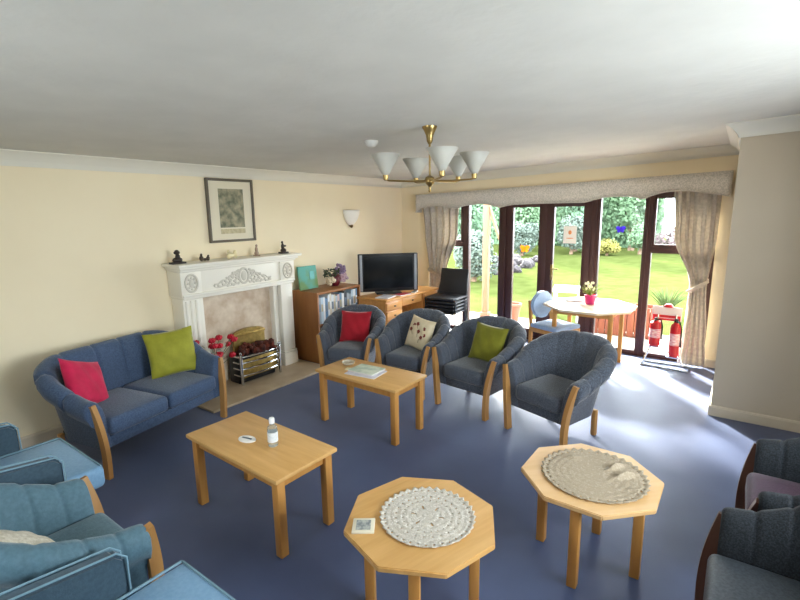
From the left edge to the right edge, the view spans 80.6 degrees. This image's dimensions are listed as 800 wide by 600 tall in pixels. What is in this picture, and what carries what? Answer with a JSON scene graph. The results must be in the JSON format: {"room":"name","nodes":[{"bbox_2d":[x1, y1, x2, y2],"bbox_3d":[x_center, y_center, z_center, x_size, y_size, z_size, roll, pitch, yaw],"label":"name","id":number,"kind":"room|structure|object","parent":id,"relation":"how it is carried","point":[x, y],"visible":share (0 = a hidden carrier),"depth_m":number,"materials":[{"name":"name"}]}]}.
{"room":"care facility","nodes":[
{"label":"care facility","id":0,"kind":"room"},
{"bbox_2d":[0,166,401,436],"bbox_3d":[-2.164,-0.264,4.803,0.200,2.600,7.550,7,13,35],"label":"wall","id":1,"kind":"structure","parent":0,"point":[83,252],"depth_m":4.12,"materials":[{"name":"paint"}]},
{"bbox_2d":[18,425,63,448],"bbox_3d":[-3.220,1.191,3.371,0.016,0.092,3.280,7,13,35],"label":"baseboard","id":2,"kind":"structure","parent":1,"relation":"attached to","point":[51,433],"depth_m":3.80,"materials":[{"name":"beige paint"}]},
{"bbox_2d":[0,149,402,187],"bbox_3d":[-2.052,-1.251,4.527,0.105,0.108,7.250,7,13,35],"label":"trim","id":3,"kind":"structure","parent":1,"relation":"attached to","point":[8,157],"depth_m":4.35,"materials":[{"name":"beige paint"}]},
{"bbox_2d":[204,177,255,242],"bbox_3d":[-1.789,-0.949,5.009,0.032,0.656,0.566,7,13,35],"label":"framed picture","id":4,"kind":"object","parent":1,"relation":"attached to","point":[229,202],"visible":1,"depth_m":4.99,"materials":[{"name":"brown"}]},
{"bbox_2d":[218,189,244,227],"bbox_3d":[-1.786,-0.974,5.009,0.003,0.400,0.300,7,13,35],"label":"print","id":5,"kind":"object","parent":4,"relation":"on","point":[231,202],"depth_m":5.00,"materials":[{"name":"green paper"}]},
{"bbox_2d":[343,210,359,227],"bbox_3d":[-0.644,-1.119,6.509,0.135,0.245,0.288,7,13,35],"label":"wall light","id":6,"kind":"object","parent":1,"relation":"attached to","point":[350,216],"visible":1,"depth_m":6.44,"materials":[{"name":"white glass"}]},
{"bbox_2d":[0,0,799,179],"bbox_3d":[0.222,-1.209,2.930,6.150,0.354,7.650,7,13,35],"label":"ceiling","id":7,"kind":"structure","parent":0,"point":[280,85],"depth_m":2.13,"materials":[{"name":"white paint"}]},
{"bbox_2d":[364,140,377,147],"bbox_3d":[-0.227,-1.232,3.726,0.110,0.050,0.110,7,13,35],"label":"smoke detector","id":8,"kind":"object","parent":7,"relation":"attached to","point":[369,143],"visible":1,"depth_m":3.69,"materials":[{"name":"white plastic"}]},
{"bbox_2d":[370,125,489,191],"bbox_3d":[0.247,-0.989,3.338,0.747,0.446,0.739,7,13,35],"label":"chandelier","id":9,"kind":"object","parent":7,"relation":"hanging from","point":[442,156],"visible":1,"depth_m":3.25,"materials":[{"name":"white glass"}]},
{"bbox_2d":[24,328,799,599],"bbox_3d":[0.228,1.254,3.347,6.050,0.120,7.550,7,13,35],"label":"floor","id":10,"kind":"structure","parent":0,"point":[659,418],"depth_m":3.14,"materials":[{"name":"carpet"}]},
{"bbox_2d":[0,422,104,488],"bbox_3d":[-2.150,0.941,2.437,0.729,0.894,0.900,7,13,35],"label":"chair","id":11,"kind":"object","parent":10,"relation":"on","point":[54,461],"visible":0.6,"depth_m":2.62,"materials":[{"name":"teal fabric"}]},
{"bbox_2d":[0,476,164,596],"bbox_3d":[-1.454,1.090,1.915,0.758,0.777,0.687,7,13,35],"label":"armchair","id":12,"kind":"object","parent":10,"relation":"on","point":[70,513],"visible":0.75,"depth_m":2.00,"materials":[{"name":"teal fabric"}]},
{"bbox_2d":[0,530,54,544],"bbox_3d":[-1.575,0.982,1.884,0.315,0.195,0.252,3,11,21],"label":"cushion","id":13,"kind":"object","parent":12,"relation":"on","point":[28,537],"visible":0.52,"depth_m":1.87,"materials":[{"name":"beige fabric"}]},
{"bbox_2d":[0,547,235,599],"bbox_3d":[-0.889,1.121,1.372,0.729,0.894,0.900,7,13,35],"label":"chair","id":14,"kind":"object","parent":10,"relation":"on","point":[103,576],"visible":1,"depth_m":1.69,"materials":[{"name":"teal fabric"}]},
{"bbox_2d":[33,330,226,479],"bbox_3d":[-2.135,0.744,3.832,0.789,0.777,1.302,4,11,23],"label":"sofa","id":15,"kind":"object","parent":10,"relation":"on","point":[136,403],"visible":0.89,"depth_m":3.68,"materials":[{"name":"blue fabric"}]},
{"bbox_2d":[58,358,108,402],"bbox_3d":[-2.345,0.614,3.514,0.212,0.439,0.454,2,11,13],"label":"cushion","id":16,"kind":"object","parent":15,"relation":"on","point":[85,379],"visible":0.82,"depth_m":3.46,"materials":[{"name":"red fabric"}]},
{"bbox_2d":[97,387,167,434],"bbox_3d":[-2.158,0.824,3.584,0.570,0.137,0.484,4,11,23],"label":"seat cushion","id":17,"kind":"object","parent":15,"relation":"on","point":[125,409],"depth_m":3.51,"materials":[{"name":"blue fabric"}]},
{"bbox_2d":[142,326,195,378],"bbox_3d":[-2.004,0.460,4.150,0.430,0.404,0.180,-8,13,-34],"label":"cushion","id":18,"kind":"object","parent":15,"relation":"on","point":[170,352],"visible":1,"depth_m":4.10,"materials":[{"name":"fabric"}]},
{"bbox_2d":[123,371,215,407],"bbox_3d":[-1.960,0.739,4.026,0.570,0.137,0.484,4,11,23],"label":"seat cushion","id":19,"kind":"object","parent":15,"relation":"on","point":[180,389],"depth_m":3.94,"materials":[{"name":"blue fabric"}]},
{"bbox_2d":[161,252,319,412],"bbox_3d":[-1.550,0.230,4.996,0.692,1.340,1.520,7,13,35],"label":"fireplace","id":20,"kind":"object","parent":10,"relation":"on","point":[219,296],"visible":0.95,"depth_m":5.01,"materials":[{"name":"stone"}]},
{"bbox_2d":[169,250,186,264],"bbox_3d":[-2.093,-0.405,4.428,0.070,0.132,0.140,7,13,35],"label":"figurine","id":21,"kind":"object","parent":20,"relation":"on","point":[177,260],"visible":1,"depth_m":4.41,"materials":[{"name":"brown metal"}]},
{"bbox_2d":[194,334,237,362],"bbox_3d":[-1.806,0.640,4.648,0.293,0.620,0.457,7,13,35],"label":"flower vase","id":22,"kind":"object","parent":20,"relation":"on","point":[219,352],"visible":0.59,"depth_m":4.59,"materials":[{"name":"grey ceramic"}]},
{"bbox_2d":[161,252,301,272],"bbox_3d":[-1.703,-0.405,4.978,0.320,0.080,1.490,7,13,35],"label":"mantel shelf","id":23,"kind":"object","parent":20,"relation":"attached to","point":[241,262],"depth_m":4.81,"materials":[{"name":"white paint"}]},
{"bbox_2d":[227,250,236,258],"bbox_3d":[-1.747,-0.478,4.903,0.057,0.093,0.122,7,13,35],"label":"figurine","id":24,"kind":"object","parent":20,"relation":"on","point":[234,254],"visible":1,"depth_m":4.88,"materials":[{"name":"beige ceramic"}]},
{"bbox_2d":[229,326,281,385],"bbox_3d":[-1.575,0.579,5.146,0.252,0.550,0.539,7,13,35],"label":"fire","id":25,"kind":"object","parent":20,"relation":"on","point":[256,356],"visible":0.98,"depth_m":5.09,"materials":[{"name":"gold metal"}]},
{"bbox_2d":[278,241,288,253],"bbox_3d":[-1.348,-0.610,5.443,0.070,0.144,0.100,7,13,35],"label":"figurine","id":26,"kind":"object","parent":20,"relation":"on","point":[283,250],"visible":1,"depth_m":5.42,"materials":[{"name":"brown metal"}]},
{"bbox_2d":[186,411,336,558],"bbox_3d":[-0.834,1.064,2.836,0.875,0.470,0.432,7,13,37],"label":"coffee table","id":27,"kind":"object","parent":10,"relation":"on","point":[296,454],"visible":1,"depth_m":2.70,"materials":[{"name":"brown wood"}]},
{"bbox_2d":[238,435,255,442],"bbox_3d":[-0.909,0.826,2.803,0.120,0.012,0.074,4,12,24],"label":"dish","id":28,"kind":"object","parent":27,"relation":"on","point":[245,438],"visible":1,"depth_m":2.79,"materials":[{"name":"white ceramic"}]},
{"bbox_2d":[267,417,277,446],"bbox_3d":[-0.735,0.757,2.716,0.060,0.172,0.060,7,13,35],"label":"bottle","id":29,"kind":"object","parent":27,"relation":"on","point":[272,432],"visible":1,"depth_m":2.70,"materials":[{"name":"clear plastic"}]},
{"bbox_2d":[292,283,360,363],"bbox_3d":[-0.915,0.266,6.050,0.434,0.868,0.780,7,13,35],"label":"bookcase","id":30,"kind":"object","parent":10,"relation":"on","point":[307,325],"visible":0.35,"depth_m":5.75,"materials":[{"name":"brown wood"}]},
{"bbox_2d":[297,265,317,290],"bbox_3d":[-1.137,-0.277,5.812,0.053,0.285,0.300,7,13,35],"label":"canvas painting","id":31,"kind":"object","parent":30,"relation":"on","point":[307,275],"visible":1,"depth_m":5.79,"materials":[{"name":"teal fabric"}]},
{"bbox_2d":[319,297,321,323],"bbox_3d":[-1.030,0.124,5.679,0.188,0.324,0.038,7,13,35],"label":"book","id":32,"kind":"object","parent":30,"relation":"on","point":[319,297],"visible":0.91,"depth_m":5.62,"materials":[{"name":"grey paper"}]},
{"bbox_2d":[320,297,323,323],"bbox_3d":[-1.002,0.120,5.706,0.175,0.320,0.038,7,13,35],"label":"book","id":33,"kind":"object","parent":30,"relation":"on","point":[322,311],"visible":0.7,"depth_m":5.65,"materials":[{"name":"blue paper"}]},
{"bbox_2d":[319,294,329,315],"bbox_3d":[-0.936,0.093,5.797,0.179,0.339,0.030,7,13,35],"label":"book","id":34,"kind":"object","parent":30,"relation":"on","point":[322,295],"visible":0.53,"depth_m":5.74,"materials":[{"name":"white paper"}]},
{"bbox_2d":[325,298,327,317],"bbox_3d":[-0.953,0.121,5.766,0.163,0.296,0.045,7,13,35],"label":"book","id":35,"kind":"object","parent":30,"relation":"on","point":[326,299],"visible":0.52,"depth_m":5.71,"materials":[{"name":"blue paper"}]},
{"bbox_2d":[323,263,348,285],"bbox_3d":[-0.832,-0.327,6.093,0.193,0.278,0.397,7,13,35],"label":"flower arrangement","id":36,"kind":"object","parent":30,"relation":"on","point":[337,276],"visible":1,"depth_m":6.06,"materials":[{"name":"purple plant"}]},
{"bbox_2d":[337,290,346,306],"bbox_3d":[-0.764,0.040,6.037,0.185,0.350,0.050,7,13,35],"label":"book","id":37,"kind":"object","parent":30,"relation":"on","point":[342,291],"visible":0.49,"depth_m":5.97,"materials":[{"name":"grey paper"}]},
{"bbox_2d":[316,304,385,366],"bbox_3d":[-0.500,0.478,5.136,0.698,0.777,0.646,2,11,17],"label":"armchair","id":38,"kind":"object","parent":10,"relation":"on","point":[330,350],"visible":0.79,"depth_m":4.97,"materials":[{"name":"grey fabric"}]},
{"bbox_2d":[339,310,371,341],"bbox_3d":[-0.482,0.287,5.099,0.350,0.326,0.163,2,11,17],"label":"cushion","id":39,"kind":"object","parent":38,"relation":"on","point":[355,326],"visible":0.94,"depth_m":5.06,"materials":[{"name":"fabric"}]},
{"bbox_2d":[315,357,426,445],"bbox_3d":[-0.252,0.836,4.017,0.875,0.470,0.432,7,13,36],"label":"coffee table","id":40,"kind":"object","parent":10,"relation":"on","point":[395,382],"visible":0.89,"depth_m":3.88,"materials":[{"name":"brown wood"}]},
{"bbox_2d":[342,359,354,364],"bbox_3d":[-0.458,0.556,4.183,0.120,0.026,0.120,7,13,35],"label":"glass dish","id":41,"kind":"object","parent":40,"relation":"on","point":[347,361],"visible":1,"depth_m":4.20,"materials":[{"name":"beige"}]},
{"bbox_2d":[344,370,386,378],"bbox_3d":[-0.286,0.607,3.948,0.292,0.007,0.212,5,12,29],"label":"magazine","id":42,"kind":"object","parent":40,"relation":"on","point":[384,371],"visible":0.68,"depth_m":3.88,"materials":[{"name":"white paper"}]},
{"bbox_2d":[348,364,384,375],"bbox_3d":[-0.281,0.589,3.978,0.252,0.015,0.192,6,12,32],"label":"magazine","id":43,"kind":"object","parent":42,"relation":"on","point":[369,370],"visible":1,"depth_m":3.96,"materials":[{"name":"white paper"}]},
{"bbox_2d":[357,286,438,325],"bbox_3d":[0.003,0.229,6.500,0.503,0.690,1.200,7,13,37],"label":"desk","id":44,"kind":"object","parent":10,"relation":"on","point":[392,307],"visible":0.38,"depth_m":6.12,"materials":[{"name":"brown wood"}]},
{"bbox_2d":[375,294,395,298],"bbox_3d":[-0.180,-0.041,6.035,0.182,0.013,0.252,4,12,24],"label":"magazine","id":45,"kind":"object","parent":44,"relation":"on","point":[384,296],"visible":1,"depth_m":6.02,"materials":[{"name":"white paper"}]},
{"bbox_2d":[357,252,417,294],"bbox_3d":[-0.160,-0.355,6.294,0.800,0.534,0.180,-3,11,-11],"label":"television","id":46,"kind":"object","parent":44,"relation":"on","point":[383,273],"visible":0.98,"depth_m":6.24,"materials":[{"name":"black plastic"}]},
{"bbox_2d":[375,308,449,399],"bbox_3d":[0.161,0.520,4.859,0.705,0.777,0.660,6,12,31],"label":"armchair","id":47,"kind":"object","parent":10,"relation":"on","point":[391,350],"visible":0.79,"depth_m":4.75,"materials":[{"name":"grey fabric"}]},
{"bbox_2d":[405,315,436,350],"bbox_3d":[0.203,0.341,4.785,0.162,0.342,0.354,-9,13,-38],"label":"cushion","id":48,"kind":"object","parent":47,"relation":"on","point":[420,332],"visible":0.98,"depth_m":4.73,"materials":[{"name":"beige fabric"}]},
{"bbox_2d":[344,477,494,599],"bbox_3d":[0.095,1.186,2.114,0.630,0.468,0.630,-8,13,-35],"label":"table","id":49,"kind":"object","parent":10,"relation":"on","point":[381,552],"visible":0.76,"depth_m":1.93,"materials":[{"name":"brown wood"}]},
{"bbox_2d":[351,518,374,533],"bbox_3d":[-0.155,0.964,2.014,0.095,0.012,0.095,-1,11,0],"label":"coaster","id":50,"kind":"object","parent":49,"relation":"on","point":[360,525],"visible":1,"depth_m":2.00,"materials":[{"name":"beige"}]},
{"bbox_2d":[356,520,370,529],"bbox_3d":[-0.156,0.959,2.013,0.062,0.002,0.062,-1,11,0],"label":"picture","id":51,"kind":"object","parent":50,"relation":"on","point":[360,524],"depth_m":2.01},
{"bbox_2d":[379,486,475,547],"bbox_3d":[0.120,0.947,2.078,0.424,0.016,0.424,3,11,21],"label":"doily","id":52,"kind":"object","parent":49,"relation":"on","point":[454,524],"visible":1,"depth_m":2.06,"materials":[{"name":"white fabric"}]},
{"bbox_2d":[441,282,468,320],"bbox_3d":[0.653,0.179,6.546,0.488,0.819,0.500,6,12,32],"label":"chair","id":53,"kind":"object","parent":10,"relation":"on","point":[462,309],"visible":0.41,"depth_m":6.33,"materials":[{"name":"black plastic"}]},
{"bbox_2d":[425,279,468,316],"bbox_3d":[0.652,0.133,6.538,0.488,0.819,0.500,6,12,32],"label":"chair","id":54,"kind":"object","parent":53,"relation":"on","point":[461,306],"visible":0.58,"depth_m":6.35,"materials":[{"name":"black plastic"}]},
{"bbox_2d":[425,276,468,319],"bbox_3d":[0.652,0.088,6.530,0.488,0.819,0.500,6,12,32],"label":"chair","id":55,"kind":"object","parent":54,"relation":"on","point":[460,303],"visible":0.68,"depth_m":6.34,"materials":[{"name":"black plastic"}]},
{"bbox_2d":[425,273,468,316],"bbox_3d":[0.651,0.043,6.521,0.488,0.819,0.500,6,12,32],"label":"chair","id":56,"kind":"object","parent":55,"relation":"on","point":[462,299],"visible":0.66,"depth_m":6.34,"materials":[{"name":"black plastic"}]},
{"bbox_2d":[424,268,468,326],"bbox_3d":[0.650,-0.002,6.513,0.488,0.819,0.500,6,12,32],"label":"chair","id":57,"kind":"object","parent":56,"relation":"on","point":[453,285],"visible":0.88,"depth_m":6.59,"materials":[{"name":"black plastic"}]},
{"bbox_2d":[432,316,526,420],"bbox_3d":[0.772,0.588,4.446,0.796,0.777,0.722,9,15,44],"label":"armchair","id":58,"kind":"object","parent":10,"relation":"on","point":[452,366],"visible":0.79,"depth_m":4.35,"materials":[{"name":"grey fabric"}]},
{"bbox_2d":[468,321,508,361],"bbox_3d":[0.812,0.402,4.355,0.164,0.352,0.369,-10,14,-42],"label":"cushion","id":59,"kind":"object","parent":58,"relation":"on","point":[488,342],"visible":0.9,"depth_m":4.31,"materials":[{"name":"green fabric"}]},
{"bbox_2d":[528,291,579,342],"bbox_3d":[1.805,0.330,5.568,0.420,0.840,0.453,-7,12,-31],"label":"dining chair","id":60,"kind":"object","parent":10,"relation":"on","point":[536,307],"visible":0.74,"depth_m":5.58,"materials":[{"name":"blue fabric"}]},
{"bbox_2d":[503,330,617,444],"bbox_3d":[1.320,0.690,3.852,0.729,0.777,0.796,-8,13,-35],"label":"armchair","id":61,"kind":"object","parent":10,"relation":"on","point":[557,377],"visible":1,"depth_m":3.83,"materials":[{"name":"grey fabric"}]},
{"bbox_2d":[543,297,637,362],"bbox_3d":[2.177,0.404,5.473,0.942,0.720,0.942,7,13,35],"label":"dining table","id":62,"kind":"object","parent":10,"relation":"on","point":[603,308],"visible":0.62,"depth_m":5.29,"materials":[{"name":"laminate"}]},
{"bbox_2d":[565,298,584,301],"bbox_3d":[2.091,0.002,5.632,0.212,0.013,0.152,5,12,27],"label":"notebook","id":63,"kind":"object","parent":62,"relation":"on","point":[566,299],"visible":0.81,"depth_m":5.60,"materials":[{"name":"white paper"}]},
{"bbox_2d":[580,281,599,304],"bbox_3d":[2.143,-0.079,5.378,0.235,0.264,0.287,7,13,35],"label":"potted plant","id":64,"kind":"object","parent":62,"relation":"on","point":[590,298],"visible":1,"depth_m":5.37,"materials":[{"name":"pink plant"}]},
{"bbox_2d":[521,443,663,588],"bbox_3d":[0.967,1.114,2.430,0.630,0.468,0.630,-2,11,-9],"label":"table","id":65,"kind":"object","parent":10,"relation":"on","point":[547,492],"visible":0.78,"depth_m":2.26,"materials":[{"name":"brown wood"}]},
{"bbox_2d":[541,448,650,503],"bbox_3d":[0.979,0.868,2.381,0.511,0.037,0.511,0,11,3],"label":"doily","id":66,"kind":"object","parent":65,"relation":"on","point":[597,475],"visible":1,"depth_m":2.36,"materials":[{"name":"beige fabric"}]},
{"bbox_2d":[639,304,689,372],"bbox_3d":[3.035,0.410,5.368,0.495,0.719,0.275,7,13,35],"label":"stand","id":67,"kind":"object","parent":10,"relation":"on","point":[668,312],"visible":0.81,"depth_m":5.40,"materials":[{"name":"silver metal"}]},
{"bbox_2d":[648,317,662,345],"bbox_3d":[2.924,0.355,5.403,0.127,0.338,0.125,-2,11,-9],"label":"fire extinguisher","id":68,"kind":"object","parent":67,"relation":"on","point":[655,329],"visible":1,"depth_m":5.36,"materials":[{"name":"red metal"}]},
{"bbox_2d":[668,319,681,356],"bbox_3d":[3.093,0.420,5.289,0.112,0.446,0.125,-4,11,-14],"label":"fire extinguisher","id":69,"kind":"object","parent":67,"relation":"on","point":[675,338],"visible":1,"depth_m":5.27,"materials":[{"name":"red metal"}]},
{"bbox_2d":[695,505,799,599],"bbox_3d":[1.413,1.105,1.613,0.687,0.777,0.758,7,13,35],"label":"armchair","id":70,"kind":"object","parent":10,"relation":"on","point":[746,554],"visible":1,"depth_m":1.84,"materials":[{"name":"blue fabric"}]},
{"bbox_2d":[735,437,799,511],"bbox_3d":[2.003,0.988,2.199,0.687,0.777,0.758,7,13,35],"label":"armchair","id":71,"kind":"object","parent":10,"relation":"on","point":[769,478],"visible":0.61,"depth_m":2.45,"materials":[{"name":"blue fabric"}]},
{"bbox_2d":[401,155,738,359],"bbox_3d":[1.879,-0.634,6.480,4.374,2.600,0.260,7,13,35],"label":"wall","id":72,"kind":"structure","parent":0,"point":[413,224],"depth_m":5.60,"materials":[{"name":"paint"}]},
{"bbox_2d":[450,206,465,327],"bbox_3d":[0.749,-0.546,7.247,0.615,1.980,0.095,7,13,35],"label":"window","id":73,"kind":"structure","parent":72,"relation":"in","point":[462,243],"depth_m":7.00,"materials":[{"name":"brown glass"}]},
{"bbox_2d":[466,205,501,319],"bbox_3d":[1.232,-0.491,6.913,0.565,1.980,0.080,7,13,35],"label":"window","id":74,"kind":"structure","parent":72,"relation":"in","point":[468,208],"depth_m":6.91,"materials":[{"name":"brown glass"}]},
{"bbox_2d":[504,204,546,337],"bbox_3d":[1.740,-0.419,6.555,0.565,1.885,0.060,7,13,35],"label":"door","id":75,"kind":"structure","parent":72,"relation":"in","point":[510,226],"depth_m":6.54,"materials":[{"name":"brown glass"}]},
{"bbox_2d":[500,199,597,339],"bbox_3d":[1.971,-0.405,6.388,1.255,1.980,0.100,7,13,35],"label":"trim","id":76,"kind":"structure","parent":72,"relation":"attached to","point":[594,202],"depth_m":6.53,"materials":[{"name":"wood"}]},
{"bbox_2d":[542,201,591,334],"bbox_3d":[2.180,-0.360,6.201,0.570,1.885,0.128,7,13,35],"label":"door","id":77,"kind":"structure","parent":72,"relation":"in","point":[551,208],"depth_m":6.17,"materials":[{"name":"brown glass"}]},
{"bbox_2d":[563,226,576,243],"bbox_3d":[2.205,-0.846,6.119,0.165,0.225,0.005,7,13,35],"label":"paper notice","id":78,"kind":"object","parent":77,"relation":"attached to","point":[570,232],"visible":1,"depth_m":6.12,"materials":[{"name":"white paper"}]},
{"bbox_2d":[402,144,738,187],"bbox_3d":[1.758,-1.688,6.128,4.365,0.274,0.105,7,13,35],"label":"trim","id":79,"kind":"structure","parent":72,"relation":"attached to","point":[719,150],"depth_m":5.66,"materials":[{"name":"beige paint"}]},
{"bbox_2d":[415,170,733,212],"bbox_3d":[1.872,-1.340,6.057,3.924,0.384,0.184,7,13,35],"label":"pelmet","id":80,"kind":"object","parent":72,"relation":"attached to","point":[718,182],"visible":1,"depth_m":5.70,"materials":[{"name":"fabric"}]},
{"bbox_2d":[423,206,458,291],"bbox_3d":[0.609,-0.549,7.163,0.660,1.960,0.142,6,13,33],"label":"curtain","id":81,"kind":"object","parent":80,"relation":"hanging from","point":[441,223],"visible":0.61,"depth_m":7.09,"materials":[{"name":"fabric"}]},
{"bbox_2d":[674,191,721,367],"bbox_3d":[3.246,-0.259,5.275,0.452,2.035,0.150,6,12,31],"label":"curtain","id":82,"kind":"object","parent":80,"relation":"hanging from","point":[697,214],"visible":0.95,"depth_m":5.22,"materials":[{"name":"fabric"}]},
{"bbox_2d":[590,196,649,354],"bbox_3d":[2.715,-0.317,5.859,0.580,1.980,0.080,7,13,35],"label":"window","id":83,"kind":"structure","parent":72,"relation":"in","point":[630,351],"depth_m":5.83,"materials":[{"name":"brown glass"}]},
{"bbox_2d":[638,191,714,360],"bbox_3d":[3.224,-0.255,5.489,0.685,1.980,0.095,7,13,35],"label":"window","id":84,"kind":"structure","parent":72,"relation":"in","point":[651,247],"depth_m":5.55,"materials":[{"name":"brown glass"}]},
{"bbox_2d":[705,359,715,367],"bbox_3d":[3.530,0.724,5.362,0.145,0.092,0.016,7,13,35],"label":"baseboard","id":85,"kind":"structure","parent":72,"relation":"attached to","point":[709,363],"depth_m":5.36,"materials":[{"name":"beige paint"}]},
{"bbox_2d":[711,131,799,420],"bbox_3d":[3.841,-0.255,4.179,1.535,2.640,1.750,7,13,35],"label":"wall","id":86,"kind":"structure","parent":0,"point":[757,365],"depth_m":3.78,"materials":[{"name":"paint"}]},
{"bbox_2d":[725,124,740,150],"bbox_3d":[3.050,-1.447,4.296,0.105,0.108,1.595,7,13,35],"label":"trim","id":87,"kind":"structure","parent":86,"relation":"attached to","point":[734,139],"depth_m":4.12,"materials":[{"name":"beige paint"}]},
{"bbox_2d":[708,405,799,432],"bbox_3d":[3.275,1.029,3.738,1.399,0.092,0.016,7,13,35],"label":"baseboard","id":88,"kind":"structure","parent":86,"relation":"attached to","point":[728,413],"depth_m":3.94,"materials":[{"name":"beige paint"}]},
{"bbox_2d":[726,114,799,137],"bbox_3d":[3.177,-1.289,3.295,1.490,0.161,0.105,7,13,35],"label":"trim","id":89,"kind":"structure","parent":86,"relation":"attached to","point":[789,123],"depth_m":3.58,"materials":[{"name":"beige paint"}]},
{"label":"outside","id":90,"kind":"structure","parent":0,"visible":0},
{"bbox_2d":[447,237,688,335],"bbox_3d":[10.572,-2.299,22.215,60.000,0.100,32.600,7,13,35],"label":"lawn","id":91,"kind":"structure","parent":90,"point":[619,273],"depth_m":13.03,"materials":[{"name":"green plant"}]},
{"bbox_2d":[453,229,497,281],"bbox_3d":[2.011,-1.212,12.884,1.072,1.472,1.271,-7,12,-30],"label":"shrub","id":92,"kind":"object","parent":91,"relation":"on","point":[476,238],"visible":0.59,"depth_m":12.67,"materials":[{"name":"green plant"}]},
{"bbox_2d":[455,204,498,252],"bbox_3d":[2.529,-3.397,17.015,2.022,4.255,1.979,9,15,43],"label":"tree","id":93,"kind":"object","parent":91,"relation":"on","point":[476,210],"visible":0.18,"depth_m":16.37,"materials":[{"name":"green plant"}]},
{"bbox_2d":[490,254,537,274],"bbox_3d":[3.699,-1.244,16.372,1.850,0.396,4.920,4,12,25],"label":"rockery","id":94,"kind":"object","parent":91,"relation":"on","point":[527,262],"visible":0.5,"depth_m":15.86,"materials":[{"name":"grey stone"}]},
{"bbox_2d":[514,221,538,255],"bbox_3d":[5.204,-2.617,20.076,1.079,1.516,1.830,-7,12,-30],"label":"shrub","id":95,"kind":"object","parent":91,"relation":"on","point":[528,233],"visible":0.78,"depth_m":19.69,"materials":[{"name":"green plant"}]},
{"bbox_2d":[515,207,539,241],"bbox_3d":[5.922,-4.964,22.362,2.398,5.290,2.238,4,12,25],"label":"tree","id":96,"kind":"object","parent":91,"relation":"on","point":[525,215],"visible":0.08,"depth_m":21.93,"materials":[{"name":"green plant"}]},
{"bbox_2d":[552,285,579,322],"bbox_3d":[2.919,0.062,8.264,0.460,0.550,0.660,3,11,21],"label":"garden table","id":97,"kind":"object","parent":91,"relation":"on","point":[557,288],"visible":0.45,"depth_m":8.06,"materials":[{"name":"white plastic"}]},
{"bbox_2d":[557,215,583,253],"bbox_3d":[7.443,-2.803,20.329,1.564,1.727,1.200,7,13,35],"label":"shrub","id":98,"kind":"object","parent":91,"relation":"on","point":[577,221],"visible":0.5,"depth_m":20.26,"materials":[{"name":"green plant"}]},
{"bbox_2d":[560,206,583,251],"bbox_3d":[8.149,-4.785,21.377,1.985,5.235,1.913,7,13,35],"label":"tree","id":99,"kind":"object","parent":91,"relation":"on","point":[575,210],"visible":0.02,"depth_m":21.23,"materials":[{"name":"green plant"}]},
{"bbox_2d":[482,197,665,247],"bbox_3d":[7.946,-5.426,25.984,12.061,4.991,1.387,7,13,35],"label":"hedge","id":100,"kind":"object","parent":91,"relation":"on","point":[607,231],"visible":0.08,"depth_m":23.91,"materials":[{"name":"green plant"}]},
{"bbox_2d":[600,238,621,255],"bbox_3d":[8.672,-2.231,19.797,1.234,0.757,1.014,7,13,35],"label":"shrub","id":101,"kind":"object","parent":91,"relation":"on","point":[606,246],"visible":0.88,"depth_m":19.52,"materials":[{"name":"yellow plant"}]},
{"bbox_2d":[605,197,645,250],"bbox_3d":[10.651,-4.515,21.567,2.589,4.564,1.643,4,12,25],"label":"tree","id":102,"kind":"object","parent":91,"relation":"on","point":[633,209],"visible":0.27,"depth_m":21.45,"materials":[{"name":"green plant"}]},
{"bbox_2d":[627,222,655,253],"bbox_3d":[10.175,-2.592,19.883,0.902,1.396,1.068,-4,11,-16],"label":"shrub","id":103,"kind":"object","parent":91,"relation":"on","point":[637,234],"visible":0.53,"depth_m":19.83,"materials":[{"name":"green plant"}]},
{"bbox_2d":[655,226,675,244],"bbox_3d":[12.107,-2.600,20.013,2.544,1.309,1.246,7,13,35],"label":"shrub","id":104,"kind":"object","parent":91,"relation":"on","point":[669,234],"visible":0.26,"depth_m":20.25,"materials":[{"name":"white plant"}]},
{"bbox_2d":[649,287,687,306],"bbox_3d":[4.798,0.030,8.439,0.723,0.500,0.700,7,13,35],"label":"ornamental grass","id":105,"kind":"object","parent":91,"relation":"on","point":[666,300],"depth_m":8.44,"materials":[{"name":"green plant"}]},
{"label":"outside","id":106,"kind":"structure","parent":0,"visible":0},
{"bbox_2d":[446,312,679,353],"bbox_3d":[1.850,0.479,7.800,14.000,0.070,1.460,7,13,35],"label":"patio","id":107,"kind":"structure","parent":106,"point":[628,342],"depth_m":7.00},
{"bbox_2d":[480,204,498,315],"bbox_3d":[1.612,-0.875,8.349,0.332,2.400,0.150,7,13,35],"label":"post","id":108,"kind":"object","parent":107,"relation":"on","point":[488,214],"visible":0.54,"depth_m":8.38,"materials":[{"name":"beige wood"}]},
{"bbox_2d":[512,302,521,320],"bbox_3d":[1.961,0.209,8.205,0.300,0.310,0.300,7,13,35],"label":"plant pot","id":109,"kind":"object","parent":107,"relation":"on","point":[516,306],"visible":0.46,"depth_m":8.10,"materials":[{"name":"brown ceramic"}]},
{"bbox_2d":[595,318,607,333],"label":"wooden planter","id":110,"kind":"object","parent":107,"relation":"on","point":[600,324],"depth_m":7.25,"materials":[{"name":"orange wood"}]},
{"bbox_2d":[612,303,637,337],"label":"wooden planter","id":111,"kind":"object","parent":107,"relation":"on","point":[629,328],"depth_m":7.03,"materials":[{"name":"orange wood"}]},
{"bbox_2d":[645,305,659,338],"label":"wooden planter","id":112,"kind":"object","parent":107,"relation":"on","point":[649,309],"depth_m":6.87,"materials":[{"name":"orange wood"}]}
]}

